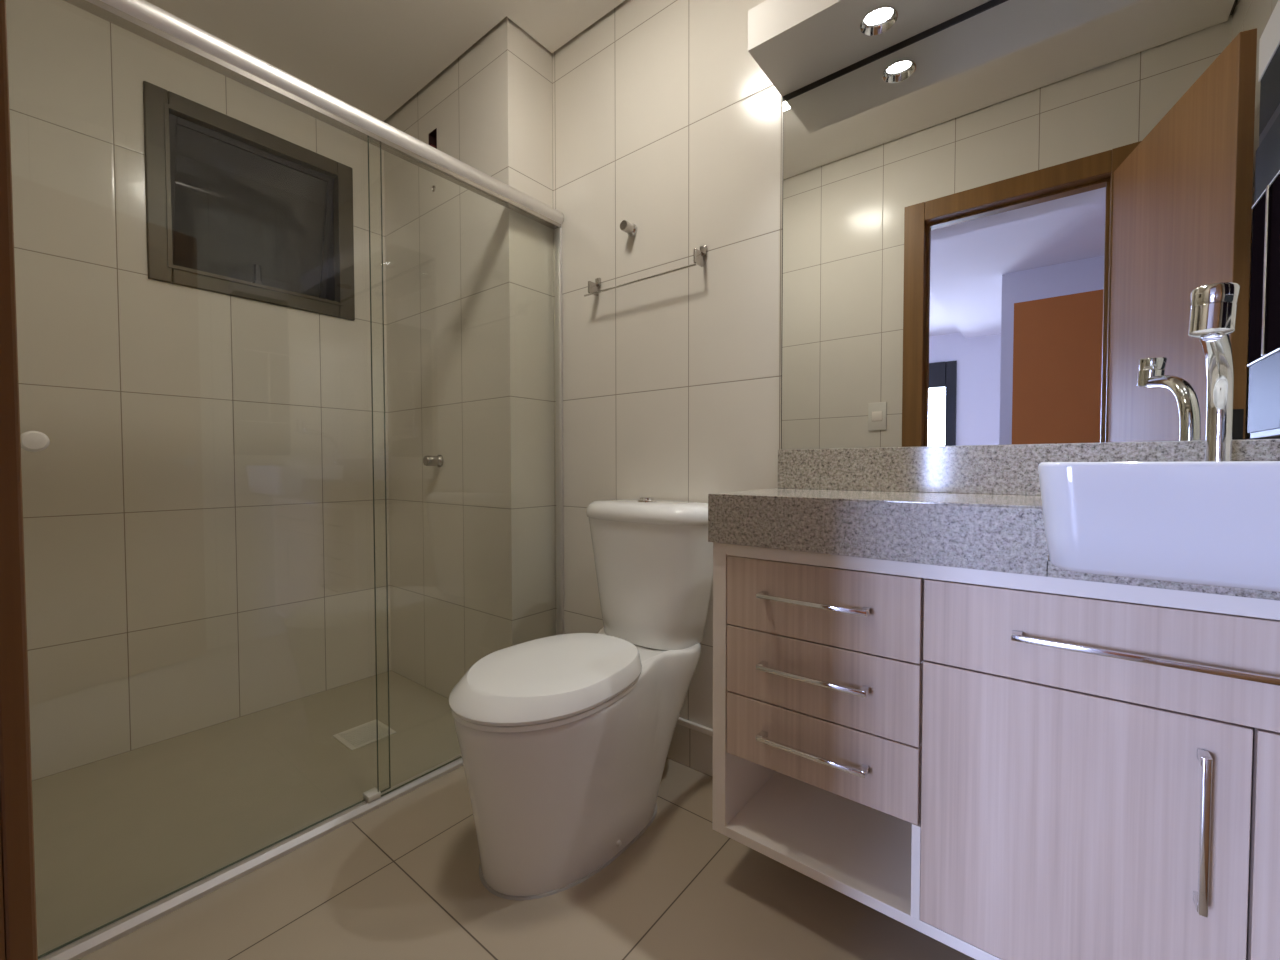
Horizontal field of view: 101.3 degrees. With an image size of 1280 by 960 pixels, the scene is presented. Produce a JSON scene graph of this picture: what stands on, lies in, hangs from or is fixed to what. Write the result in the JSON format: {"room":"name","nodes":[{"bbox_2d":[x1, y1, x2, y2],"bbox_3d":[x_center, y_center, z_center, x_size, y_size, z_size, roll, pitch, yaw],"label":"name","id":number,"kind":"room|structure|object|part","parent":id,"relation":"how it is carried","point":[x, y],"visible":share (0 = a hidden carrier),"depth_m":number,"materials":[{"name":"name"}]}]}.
{"room":"bathroom","nodes":[
{"label":"bathroom","id":0,"kind":"room"},
{"bbox_2d":[6,0,390,780],"bbox_3d":[-1.524,-0.337,2.074,0.140,2.592,1.600,1,2,38],"label":"wall","id":1,"kind":"structure","parent":0,"point":[198,503],"depth_m":1.81,"materials":[{"name":"beige tile"}]},
{"bbox_2d":[143,81,354,320],"bbox_3d":[-1.512,-1.017,2.071,0.174,0.655,0.665,1,2,38],"label":"window","id":2,"kind":"structure","parent":1,"relation":"in","point":[234,207],"depth_m":2.02,"materials":[{"name":"brown metal"}]},
{"bbox_3d":[-1.524,-1.022,2.080,0.118,0.478,0.489,1,2,38],"label":"pane","id":3,"kind":"part","parent":2,"relation":"part of","materials":[{"name":"glass"}]},
{"bbox_3d":[-1.524,-1.020,2.080,0.144,0.529,0.535,1,2,38],"label":"sash","id":4,"kind":"part","parent":2,"relation":"part of","materials":[{"name":"black metal"}]},
{"bbox_2d":[326,204,334,300],"bbox_3d":[-1.802,-0.922,2.304,0.620,1.515,1.325,1,2,38],"label":"wall","id":5,"kind":"structure","parent":0,"point":[330,288],"depth_m":2.88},
{"bbox_2d":[145,0,624,120],"bbox_3d":[-0.341,-1.584,1.113,2.841,0.020,1.347,1,2,38],"label":"ceiling","id":6,"kind":"structure","parent":0,"point":[373,56],"depth_m":1.86,"materials":[{"name":"paint"}]},
{"bbox_2d":[383,16,555,698],"bbox_3d":[-0.715,-0.343,2.257,0.899,2.592,0.307,1,2,38],"label":"wall","id":7,"kind":"structure","parent":0,"point":[470,276],"depth_m":2.01,"materials":[{"name":"beige tile"}]},
{"bbox_2d":[428,128,436,148],"bbox_3d":[-0.854,-1.360,2.160,0.115,0.113,0.071,1,2,38],"label":"electrical box","id":8,"kind":"object","parent":7,"relation":"attached to","point":[432,135],"visible":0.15,"depth_m":2.15,"materials":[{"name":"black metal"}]},
{"bbox_2d":[423,455,442,466],"bbox_3d":[-0.839,-0.077,2.126,0.052,0.052,0.064,1,2,38],"label":"shower valve","id":9,"kind":"object","parent":7,"relation":"attached to","point":[437,460],"visible":1,"depth_m":2.11,"materials":[{"name":"silver metal"}]},
{"bbox_3d":[-0.844,-0.077,2.119,0.042,0.042,0.048,1,2,38],"label":"handle","id":10,"kind":"part","parent":9,"relation":"part of","materials":[{"name":"silver metal"}]},
{"bbox_2d":[32,671,975,959],"bbox_3d":[-0.376,0.953,1.133,2.869,0.060,1.500,1,2,38],"label":"floor","id":11,"kind":"structure","parent":0,"point":[400,880],"depth_m":1.24,"materials":[{"name":"beige tile"}]},
{"bbox_2d":[20,0,563,959],"bbox_3d":[-0.734,-0.040,1.471,0.064,1.908,1.374,1,2,38],"label":"shower door frame","id":12,"kind":"structure","parent":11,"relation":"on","point":[142,18],"depth_m":1.33,"materials":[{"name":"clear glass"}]},
{"bbox_3d":[-1.131,-0.072,0.980,0.054,0.038,0.038,1,2,38],"label":"knob","id":13,"kind":"part","parent":12,"relation":"part of","materials":[{"name":"white plastic"}]},
{"bbox_3d":[-0.939,-0.025,1.222,0.008,1.844,0.691,1,2,38],"label":"sliding panel","id":14,"kind":"part","parent":12,"relation":"part of","materials":[{"name":"clear glass"}]},
{"bbox_3d":[-0.734,-0.965,1.442,0.056,0.056,1.370,1,2,38],"label":"rail","id":15,"kind":"part","parent":12,"relation":"part of","materials":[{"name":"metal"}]},
{"bbox_3d":[-0.518,-0.039,1.722,0.008,1.844,0.700,1,2,38],"label":"fixed panel","id":16,"kind":"part","parent":12,"relation":"part of","materials":[{"name":"clear glass"}]},
{"bbox_2d":[333,719,395,749],"bbox_3d":[-0.978,0.902,1.865,0.152,0.004,0.152,1,2,38],"label":"floor drain","id":17,"kind":"object","parent":11,"relation":"on","point":[359,736],"visible":0.96,"depth_m":1.86,"materials":[{"name":"metal"}]},
{"bbox_2d":[449,497,712,899],"bbox_3d":[-0.152,0.487,1.409,0.468,0.856,0.746,1,2,38],"label":"toilet","id":18,"kind":"object","parent":11,"relation":"on","point":[564,740],"visible":0.99,"depth_m":1.25,"materials":[{"name":"white ceramic"}]},
{"bbox_3d":[-0.223,0.511,1.315,0.372,0.015,0.501,1,2,38],"label":"seat","id":19,"kind":"part","parent":18,"relation":"part of","materials":[{"name":"white plastic"}]},
{"bbox_3d":[-0.223,0.478,1.314,0.381,0.049,0.510,1,2,38],"label":"lid","id":20,"kind":"part","parent":18,"relation":"part of","materials":[{"name":"white plastic"}]},
{"bbox_3d":[-0.152,0.703,1.409,0.375,0.425,0.718,1,2,38],"label":"bowl","id":21,"kind":"part","parent":18,"relation":"part of","materials":[{"name":"white ceramic"}]},
{"bbox_3d":[0.018,0.094,1.612,0.468,0.056,0.199,1,2,38],"label":"tank lid","id":22,"kind":"part","parent":18,"relation":"part of","materials":[{"name":"white ceramic"}]},
{"bbox_3d":[0.020,0.305,1.620,0.450,0.367,0.186,1,2,38],"label":"tank","id":23,"kind":"part","parent":18,"relation":"part of","materials":[{"name":"white ceramic"}]},
{"bbox_2d":[552,0,1265,728],"bbox_3d":[0.472,-0.323,1.445,1.970,2.592,0.100,1,2,38],"label":"wall","id":24,"kind":"structure","parent":0,"point":[666,124],"depth_m":1.68,"materials":[{"name":"beige tile"}]},
{"bbox_2d":[620,220,637,236],"bbox_3d":[-0.039,-0.836,1.742,0.041,0.041,0.050,1,2,38],"label":"robe hook","id":25,"kind":"object","parent":24,"relation":"attached to","point":[630,229],"visible":1,"depth_m":1.73,"materials":[{"name":"silver metal"}]},
{"bbox_2d":[584,245,706,296],"bbox_3d":[0.004,-0.674,1.709,0.467,0.072,0.054,1,2,38],"label":"towel rail","id":26,"kind":"object","parent":24,"relation":"attached to","point":[699,255],"visible":1,"depth_m":1.65,"materials":[{"name":"silver metal"}]},
{"bbox_2d":[667,717,712,776],"bbox_3d":[0.255,0.837,1.578,1.500,0.147,0.013,1,2,38],"label":"baseboard","id":27,"kind":"structure","parent":24,"relation":"attached to","point":[691,746],"depth_m":1.65,"materials":[{"name":"beige tile"}]},
{"bbox_2d":[748,0,990,96],"bbox_3d":[0.735,-1.076,1.019,1.050,0.094,0.206,1,2,38],"label":"box","id":28,"kind":"object","parent":24,"relation":"attached to","point":[797,44],"visible":1,"depth_m":1.23,"materials":[{"name":"white paint"}]},
{"bbox_2d":[860,6,897,35],"bbox_3d":[0.537,-1.063,1.180,0.078,0.068,0.078,1,2,38],"label":"recessed light","id":29,"kind":"object","parent":28,"relation":"attached to","point":[881,19],"visible":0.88,"depth_m":1.19,"materials":[{"name":"silver metal"}]},
{"bbox_2d":[713,542,1279,959],"bbox_3d":[0.676,0.472,0.986,1.051,0.658,0.383,1,2,38],"label":"vanity cabinet","id":30,"kind":"object","parent":24,"relation":"attached to","point":[994,765],"visible":0.97,"depth_m":0.85,"materials":[{"name":"beige wood"}]},
{"bbox_3d":[0.334,0.538,1.035,0.217,0.011,0.030,1,2,38],"label":"handle","id":31,"kind":"part","parent":30,"relation":"part of","materials":[{"name":"silver metal"}]},
{"bbox_3d":[0.334,0.389,1.031,0.217,0.011,0.030,1,2,38],"label":"handle","id":32,"kind":"part","parent":30,"relation":"part of","materials":[{"name":"silver metal"}]},
{"bbox_3d":[0.334,0.240,1.027,0.217,0.011,0.030,1,2,38],"label":"handle","id":33,"kind":"part","parent":30,"relation":"part of","materials":[{"name":"silver metal"}]},
{"bbox_3d":[0.348,0.541,1.055,0.383,0.136,0.018,1,2,38],"label":"drawer","id":34,"kind":"part","parent":30,"relation":"part of","materials":[{"name":"brown wood"}]},
{"bbox_3d":[0.347,0.397,1.051,0.383,0.146,0.018,1,2,38],"label":"drawer","id":35,"kind":"part","parent":30,"relation":"part of","materials":[{"name":"brown wood"}]},
{"bbox_3d":[0.347,0.245,1.047,0.383,0.150,0.018,1,2,38],"label":"drawer","id":36,"kind":"part","parent":30,"relation":"part of","materials":[{"name":"brown wood"}]},
{"bbox_2d":[708,439,1279,600],"bbox_3d":[0.681,0.036,0.986,1.058,0.213,0.372,1,2,38],"label":"countertop","id":37,"kind":"structure","parent":30,"relation":"on","point":[969,507],"depth_m":1.02,"materials":[{"name":"stone"}]},
{"bbox_2d":[1038,461,1279,591],"bbox_3d":[0.810,0.050,0.697,0.446,0.148,0.335,1,2,38],"label":"washbasin","id":38,"kind":"object","parent":37,"relation":"in","point":[1213,523],"visible":1,"depth_m":0.63,"materials":[{"name":"white ceramic"}]},
{"bbox_2d":[1188,282,1239,460],"bbox_3d":[0.868,-0.115,0.792,0.239,0.310,0.048,-1,2,-40],"label":"faucet","id":39,"kind":"object","parent":37,"relation":"on","point":[1213,310],"visible":0.89,"depth_m":0.78,"materials":[{"name":"silver metal"}]},
{"bbox_2d":[1188,302,1236,337],"bbox_3d":[0.794,-0.220,0.729,0.046,0.042,0.047,1,2,38],"label":"handle","id":40,"kind":"object","parent":39,"relation":"attached to","point":[1207,319],"depth_m":0.72,"materials":[{"name":"silver metal"}]},
{"bbox_3d":[0.798,-0.253,0.730,0.047,0.031,0.047,1,2,38],"label":"handle","id":41,"kind":"part","parent":39,"relation":"part of","materials":[{"name":"silver metal"}]},
{"bbox_3d":[0.879,-0.098,0.802,0.193,0.255,0.030,-1,2,-39],"label":"spout","id":42,"kind":"part","parent":39,"relation":"part of","materials":[{"name":"silver metal"}]},
{"bbox_3d":[0.651,0.552,0.813,0.383,0.462,0.018,1,2,38],"label":"door","id":43,"kind":"part","parent":30,"relation":"part of","materials":[{"name":"brown wood"}]},
{"bbox_3d":[0.736,0.249,0.737,0.601,0.142,0.018,1,2,38],"label":"drawer","id":44,"kind":"part","parent":30,"relation":"part of","materials":[{"name":"brown wood"}]},
{"bbox_3d":[0.723,0.248,0.717,0.353,0.011,0.030,1,2,38],"label":"handle","id":45,"kind":"part","parent":30,"relation":"part of","materials":[{"name":"silver metal"}]},
{"bbox_3d":[0.751,0.469,0.701,0.011,0.211,0.030,1,2,38],"label":"handle","id":46,"kind":"part","parent":30,"relation":"part of","materials":[{"name":"silver metal"}]},
{"bbox_3d":[0.888,0.557,0.625,0.214,0.462,0.018,1,2,38],"label":"door","id":47,"kind":"part","parent":30,"relation":"part of","materials":[{"name":"brown wood"}]},
{"bbox_2d":[781,0,1279,448],"bbox_3d":[0.798,-0.553,1.111,1.049,0.954,0.006,1,2,38],"label":"mirror","id":48,"kind":"object","parent":24,"relation":"attached to","point":[1002,220],"visible":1,"depth_m":1.09,"materials":[{"name":"clear glass"}]},
{"bbox_3d":[-0.767,-0.296,0.530,2.969,2.592,0.125,1,2,38],"label":"wall","id":49,"kind":"structure","parent":0,"visible":0},
{"bbox_2d":[0,0,37,959],"bbox_3d":[-0.172,-0.133,0.066,0.814,2.169,0.138,1,2,38],"label":"trim","id":50,"kind":"structure","parent":49,"relation":"attached to","point":[18,921],"depth_m":0.32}
]}

